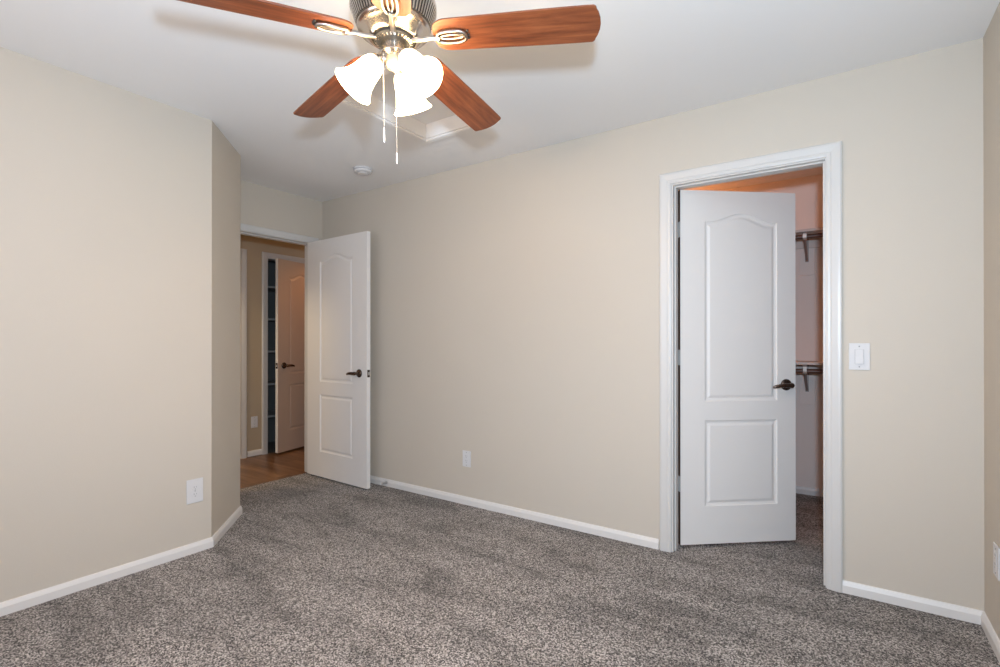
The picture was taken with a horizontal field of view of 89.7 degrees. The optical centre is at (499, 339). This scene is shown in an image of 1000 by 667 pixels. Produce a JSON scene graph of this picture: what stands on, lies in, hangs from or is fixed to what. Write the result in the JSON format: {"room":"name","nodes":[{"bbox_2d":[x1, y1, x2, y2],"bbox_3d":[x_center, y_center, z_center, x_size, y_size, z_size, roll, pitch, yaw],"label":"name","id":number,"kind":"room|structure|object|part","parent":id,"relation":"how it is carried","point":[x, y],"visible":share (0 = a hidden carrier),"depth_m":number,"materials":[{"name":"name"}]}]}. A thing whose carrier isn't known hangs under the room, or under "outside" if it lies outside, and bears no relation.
{"room":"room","nodes":[
{"label":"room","id":0,"kind":"room"},
{"bbox_2d":[0,47,211,602],"bbox_3d":[-2.296,-0.038,2.019,0.100,2.440,2.146,0,0,34],"label":"wall","id":1,"kind":"structure","parent":0,"point":[106,189],"depth_m":2.43,"materials":[{"name":"beige paint"}]},
{"bbox_2d":[186,477,202,504],"bbox_3d":[-1.697,0.840,2.798,0.008,0.132,0.086,0,0,34],"label":"wall outlet","id":2,"kind":"object","parent":1,"relation":"attached to","point":[194,486],"visible":1,"depth_m":2.79,"materials":[{"name":"white plastic"}]},
{"bbox_2d":[192,485,198,489],"bbox_3d":[-1.695,0.821,2.797,0.003,0.028,0.034,0,0,34],"label":"receptacle","id":3,"kind":"object","parent":2,"relation":"attached to","point":[194,487],"depth_m":2.80,"materials":[{"name":"grey plastic"}]},
{"bbox_2d":[211,121,240,536],"bbox_3d":[-1.758,-0.036,3.141,0.100,2.440,0.561,0,0,-12],"label":"wall","id":4,"kind":"structure","parent":0,"point":[226,161],"depth_m":3.12,"materials":[{"name":"beige paint"}]},
{"bbox_2d":[0,506,241,616],"bbox_3d":[-1.833,1.152,1.119,1.910,0.056,5.049,0,0,-22],"label":"baseboard","id":5,"kind":"structure","parent":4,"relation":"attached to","point":[13,605],"depth_m":2.48,"materials":[{"name":"white paint"}]},
{"bbox_2d":[268,261,275,441],"bbox_3d":[-2.559,0.000,5.772,0.505,2.500,1.150,0,0,34],"label":"wall","id":6,"kind":"structure","parent":0,"point":[271,264],"depth_m":5.91,"materials":[{"name":"grey"}]},
{"bbox_2d":[268,410,274,417],"bbox_3d":[-2.540,0.854,5.758,0.400,0.060,1.006,0,0,34],"label":"shelf","id":7,"kind":"object","parent":6,"relation":"attached to","point":[271,413],"visible":0.04,"depth_m":5.62,"materials":[{"name":"grey paint"}]},
{"bbox_2d":[268,380,274,384],"bbox_3d":[-2.540,0.504,5.758,0.400,0.060,1.006,0,0,34],"label":"shelf","id":8,"kind":"object","parent":6,"relation":"attached to","point":[270,382],"visible":0.03,"depth_m":5.59,"materials":[{"name":"grey paint"}]},
{"bbox_2d":[268,286,275,291],"bbox_3d":[-2.540,-0.555,5.761,0.400,0.060,1.006,0,0,34],"label":"shelf","id":9,"kind":"object","parent":6,"relation":"attached to","point":[270,288],"visible":0.04,"depth_m":5.64,"materials":[{"name":"grey paint"}]},
{"bbox_2d":[240,234,304,456],"bbox_3d":[-2.824,-0.002,4.833,0.115,2.500,3.600,0,0,34],"label":"wall","id":10,"kind":"structure","parent":0,"point":[255,246],"depth_m":5.18,"materials":[{"name":"beige paint"}]},
{"bbox_2d":[240,248,246,458],"bbox_3d":[-2.868,0.138,4.754,0.132,2.112,0.900,0,0,34],"label":"trim","id":11,"kind":"structure","parent":10,"relation":"attached to","point":[243,252],"depth_m":5.06,"materials":[{"name":"grey paint"}]},
{"bbox_2d":[247,449,261,456],"bbox_3d":[-2.518,1.161,5.166,0.013,0.056,0.155,0,0,34],"label":"baseboard","id":12,"kind":"structure","parent":10,"relation":"attached to","point":[259,451],"depth_m":5.16,"materials":[{"name":"white paint"}]},
{"bbox_2d":[251,416,257,427],"bbox_3d":[-2.522,0.844,5.164,0.008,0.115,0.070,0,0,34],"label":"wall outlet","id":13,"kind":"object","parent":10,"relation":"attached to","point":[254,420],"visible":1,"depth_m":5.16,"materials":[{"name":"white plastic"}]},
{"bbox_2d":[262,252,304,454],"bbox_3d":[-2.296,0.140,5.592,0.132,2.112,0.800,0,0,34],"label":"trim","id":14,"kind":"structure","parent":10,"relation":"attached to","point":[266,256],"depth_m":5.25,"materials":[{"name":"grey paint"}]},
{"bbox_2d":[275,259,304,452],"bbox_3d":[-2.202,0.166,5.524,0.167,2.020,0.666,0,0,21],"label":"door","id":15,"kind":"structure","parent":10,"relation":"in","point":[290,275],"depth_m":5.37,"materials":[{"name":"beige paint"}]},
{"bbox_3d":[-2.229,0.270,5.315,0.066,0.066,0.143,0,0,21],"label":"lever","id":16,"kind":"part","parent":15,"relation":"part of","materials":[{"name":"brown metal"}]},
{"bbox_2d":[240,180,321,240],"bbox_3d":[-1.921,-0.003,4.217,0.115,2.500,3.600,0,0,34],"label":"wall","id":17,"kind":"structure","parent":0,"point":[261,206],"depth_m":4.22,"materials":[{"name":"beige paint"}]},
{"bbox_2d":[240,223,317,471],"bbox_3d":[-1.937,0.137,4.178,0.132,2.100,0.903,0,0,34],"label":"trim","id":18,"kind":"structure","parent":17,"relation":"attached to","point":[245,229],"depth_m":4.42,"materials":[{"name":"grey paint"}]},
{"bbox_2d":[307,231,369,488],"bbox_3d":[-1.361,0.158,4.201,0.827,2.027,0.167,0,0,36],"label":"door","id":19,"kind":"structure","parent":17,"relation":"in","point":[338,348],"depth_m":4.16,"materials":[{"name":"white paint"}]},
{"bbox_3d":[-1.169,0.266,3.996,0.143,0.066,0.066,0,0,36],"label":"lever","id":20,"kind":"part","parent":19,"relation":"part of","materials":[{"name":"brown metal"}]},
{"bbox_2d":[0,441,999,666],"bbox_3d":[-1.016,1.214,3.003,6.033,0.060,5.220,0,0,34],"label":"floor","id":21,"kind":"structure","parent":0,"point":[313,570],"depth_m":2.25,"materials":[{"name":"carpet"}]},
{"bbox_2d":[0,0,999,201],"bbox_3d":[-0.994,-1.306,2.982,6.400,0.100,5.600,0,0,34],"label":"ceiling","id":22,"kind":"structure","parent":0,"point":[647,60],"depth_m":2.26,"materials":[{"name":"white paint"}]},
{"bbox_2d":[353,166,372,175],"bbox_3d":[-1.004,-1.234,3.685,0.140,0.040,0.140,0,0,34],"label":"smoke detector","id":23,"kind":"object","parent":22,"relation":"attached to","point":[360,170],"visible":1,"depth_m":3.65,"materials":[{"name":"white plastic"}]},
{"bbox_2d":[178,0,600,163],"bbox_3d":[-0.338,-0.915,1.649,1.239,0.682,1.228,-2,-1,34],"label":"ceiling fan","id":24,"kind":"object","parent":22,"relation":"hanging from","point":[397,28],"visible":1,"depth_m":1.56,"materials":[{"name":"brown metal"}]},
{"bbox_3d":[-0.688,-0.946,1.435,0.519,0.006,0.131,-3,13,-27],"label":"blade","id":25,"kind":"part","parent":24,"relation":"part of","materials":[{"name":"brown wood"}]},
{"bbox_3d":[-0.615,-0.938,1.889,0.519,0.006,0.131,-6,8,45],"label":"blade","id":26,"kind":"part","parent":24,"relation":"part of","materials":[{"name":"brown wood"}]},
{"bbox_3d":[-0.451,-0.825,1.580,0.133,0.148,0.137,-2,-1,34],"label":"lamp shade","id":27,"kind":"part","parent":24,"relation":"part of","materials":[{"name":"white glass"}]},
{"bbox_3d":[-0.388,-0.885,1.598,0.056,0.042,0.059,-2,-1,34],"label":"lamp arm","id":28,"kind":"part","parent":24,"relation":"part of","materials":[{"name":"silver metal"}]},
{"bbox_3d":[-0.368,-0.796,1.589,0.003,0.257,0.002,-2,-1,34],"label":"pull chain","id":29,"kind":"part","parent":24,"relation":"part of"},
{"bbox_3d":[-0.279,-0.958,1.226,0.131,0.006,0.519,12,-1,-9],"label":"blade","id":30,"kind":"part","parent":24,"relation":"part of","materials":[{"name":"brown wood"}]},
{"bbox_3d":[-0.339,-0.751,1.643,0.003,0.285,0.003,-2,-2,34],"label":"pull chain","id":31,"kind":"part","parent":24,"relation":"part of","materials":[{"name":"silver metal"}]},
{"bbox_3d":[-0.311,-0.825,1.718,0.130,0.148,0.143,-2,-1,34],"label":"lamp shade","id":32,"kind":"part","parent":24,"relation":"part of","materials":[{"name":"white glass"}]},
{"bbox_3d":[-0.274,-0.859,1.562,0.058,0.062,0.046,-2,-1,34],"label":"bulb","id":33,"kind":"part","parent":24,"relation":"part of","materials":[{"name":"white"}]},
{"bbox_3d":[-0.251,-0.829,1.544,0.145,0.148,0.132,-2,-1,34],"label":"lamp shade","id":34,"kind":"part","parent":24,"relation":"part of","materials":[{"name":"white glass"}]},
{"bbox_3d":[-0.161,-0.944,1.960,0.131,0.006,0.519,-16,-10,26],"label":"blade","id":35,"kind":"part","parent":24,"relation":"part of","materials":[{"name":"brown wood"}]},
{"bbox_3d":[0.047,-0.957,1.550,0.519,0.006,0.131,1,-13,9],"label":"blade","id":36,"kind":"part","parent":24,"relation":"part of","materials":[{"name":"brown wood"}]},
{"bbox_2d":[339,65,498,143],"bbox_3d":[-0.461,-1.300,2.730,0.567,0.114,0.777,0,0,34],"label":"attic hatch","id":37,"kind":"object","parent":22,"relation":"attached to","point":[437,122],"visible":0.36,"depth_m":2.94,"materials":[{"name":"white paint"}]},
{"bbox_3d":[-0.461,-1.298,2.730,0.475,0.087,0.685,0,0,34],"label":"frame","id":38,"kind":"part","parent":37,"relation":"part of","materials":[{"name":"white paint"}]},
{"bbox_3d":[-0.461,-1.349,2.730,0.471,0.015,0.681,0,0,34],"label":"panel","id":39,"kind":"part","parent":37,"relation":"part of","materials":[{"name":"white paint"}]},
{"bbox_2d":[322,38,983,610],"bbox_3d":[0.231,-0.035,3.375,4.389,2.440,0.115,0,0,34],"label":"wall","id":40,"kind":"structure","parent":0,"point":[514,299],"depth_m":2.92,"materials":[{"name":"beige paint"}]},
{"bbox_2d":[463,450,470,467],"bbox_3d":[-0.240,0.856,3.619,0.073,0.116,0.008,0,0,34],"label":"wall outlet","id":41,"kind":"object","parent":40,"relation":"attached to","point":[466,454],"visible":1,"depth_m":3.61,"materials":[{"name":"white plastic"}]},
{"bbox_2d":[370,475,658,549],"bbox_3d":[-0.360,1.157,3.698,3.044,0.056,0.013,0,0,34],"label":"baseboard","id":42,"kind":"structure","parent":40,"relation":"attached to","point":[632,538],"depth_m":3.32,"materials":[{"name":"white paint"}]},
{"bbox_2d":[678,190,795,544],"bbox_3d":[1.369,0.156,2.910,0.725,2.020,0.167,0,0,-6],"label":"door","id":43,"kind":"structure","parent":40,"relation":"in","point":[737,336],"depth_m":2.89,"materials":[{"name":"white paint"}]},
{"bbox_3d":[1.627,0.261,2.885,0.143,0.066,0.066,0,0,-6],"label":"lever","id":44,"kind":"part","parent":43,"relation":"part of","materials":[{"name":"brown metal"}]},
{"bbox_2d":[659,141,842,592],"bbox_3d":[1.285,0.125,2.644,0.851,2.116,0.132,0,0,34],"label":"trim","id":45,"kind":"structure","parent":40,"relation":"attached to","point":[828,156],"depth_m":2.54,"materials":[{"name":"white paint"}]},
{"bbox_2d":[849,343,869,369],"bbox_3d":[1.658,0.077,2.321,0.080,0.124,0.016,0,0,34],"label":"light switch","id":46,"kind":"object","parent":40,"relation":"attached to","point":[859,353],"visible":1,"depth_m":2.32,"materials":[{"name":"white plastic"}]},
{"bbox_2d":[719,174,822,488],"bbox_3d":[1.909,-0.033,4.231,2.583,2.440,0.100,0,0,34],"label":"wall","id":47,"kind":"structure","parent":0,"point":[808,191],"depth_m":3.86,"materials":[{"name":"paint"}]},
{"bbox_2d":[795,227,822,275],"bbox_3d":[1.836,-0.645,4.036,2.475,0.302,0.304,0,0,34],"label":"closet shelf","id":48,"kind":"object","parent":47,"relation":"attached to","point":[805,268],"depth_m":3.83,"materials":[{"name":"beige"}]},
{"bbox_3d":[2.268,-0.685,3.729,0.023,0.181,0.284,0,0,34],"label":"rod bracket","id":49,"kind":"part","parent":48,"relation":"part of","materials":[{"name":"white metal"}]},
{"bbox_2d":[795,233,822,239],"bbox_3d":[1.764,-0.744,3.930,2.480,0.060,0.060,0,0,34],"label":"closet rod","id":50,"kind":"object","parent":48,"relation":"attached to","point":[815,235],"visible":0.02,"depth_m":3.60,"materials":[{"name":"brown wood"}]},
{"bbox_2d":[796,360,822,404],"bbox_3d":[1.836,0.328,4.033,2.475,0.336,0.304,0,0,34],"label":"closet shelf","id":51,"kind":"object","parent":47,"relation":"attached to","point":[806,398],"depth_m":3.83,"materials":[{"name":"beige"}]},
{"bbox_3d":[2.268,0.288,3.726,0.023,0.215,0.284,0,0,34],"label":"rod bracket","id":52,"kind":"part","parent":51,"relation":"part of","materials":[{"name":"white metal"}]},
{"bbox_2d":[796,486,822,496],"bbox_3d":[1.486,1.157,3.520,2.483,0.056,1.545,0,0,34],"label":"baseboard","id":53,"kind":"structure","parent":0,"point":[799,489],"depth_m":3.84,"materials":[{"name":"white paint"}]},
{"bbox_2d":[796,369,822,373],"bbox_3d":[1.764,0.226,3.928,2.480,0.060,0.060,0,0,34],"label":"closet rod","id":54,"kind":"object","parent":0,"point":[810,371],"visible":0.02,"depth_m":3.59,"materials":[{"name":"brown wood"}]},
{"bbox_2d":[983,2,999,639],"bbox_3d":[1.556,-0.040,1.321,0.115,2.440,5.335,0,0,34],"label":"wall","id":55,"kind":"structure","parent":0,"point":[991,39],"depth_m":1.98,"materials":[{"name":"beige paint"}]},
{"bbox_2d":[843,580,999,662],"bbox_3d":[0.803,1.151,0.757,0.495,0.056,3.560,0,0,34],"label":"baseboard","id":56,"kind":"structure","parent":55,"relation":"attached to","point":[971,615],"depth_m":2.18,"materials":[{"name":"white paint"}]},
{"bbox_2d":[993,542,999,580],"bbox_3d":[1.884,0.839,1.909,0.008,0.122,0.080,0,0,34],"label":"wall outlet","id":57,"kind":"object","parent":55,"relation":"attached to","point":[996,550],"visible":1,"depth_m":1.90,"materials":[{"name":"white plastic"}]},
{"bbox_2d":[994,551,996,570],"bbox_3d":[1.881,0.839,1.910,0.002,0.067,0.034,0,0,34],"label":"receptacle","id":58,"kind":"object","parent":57,"relation":"attached to","point":[995,552],"depth_m":1.90,"materials":[{"name":"grey plastic"}]}
]}

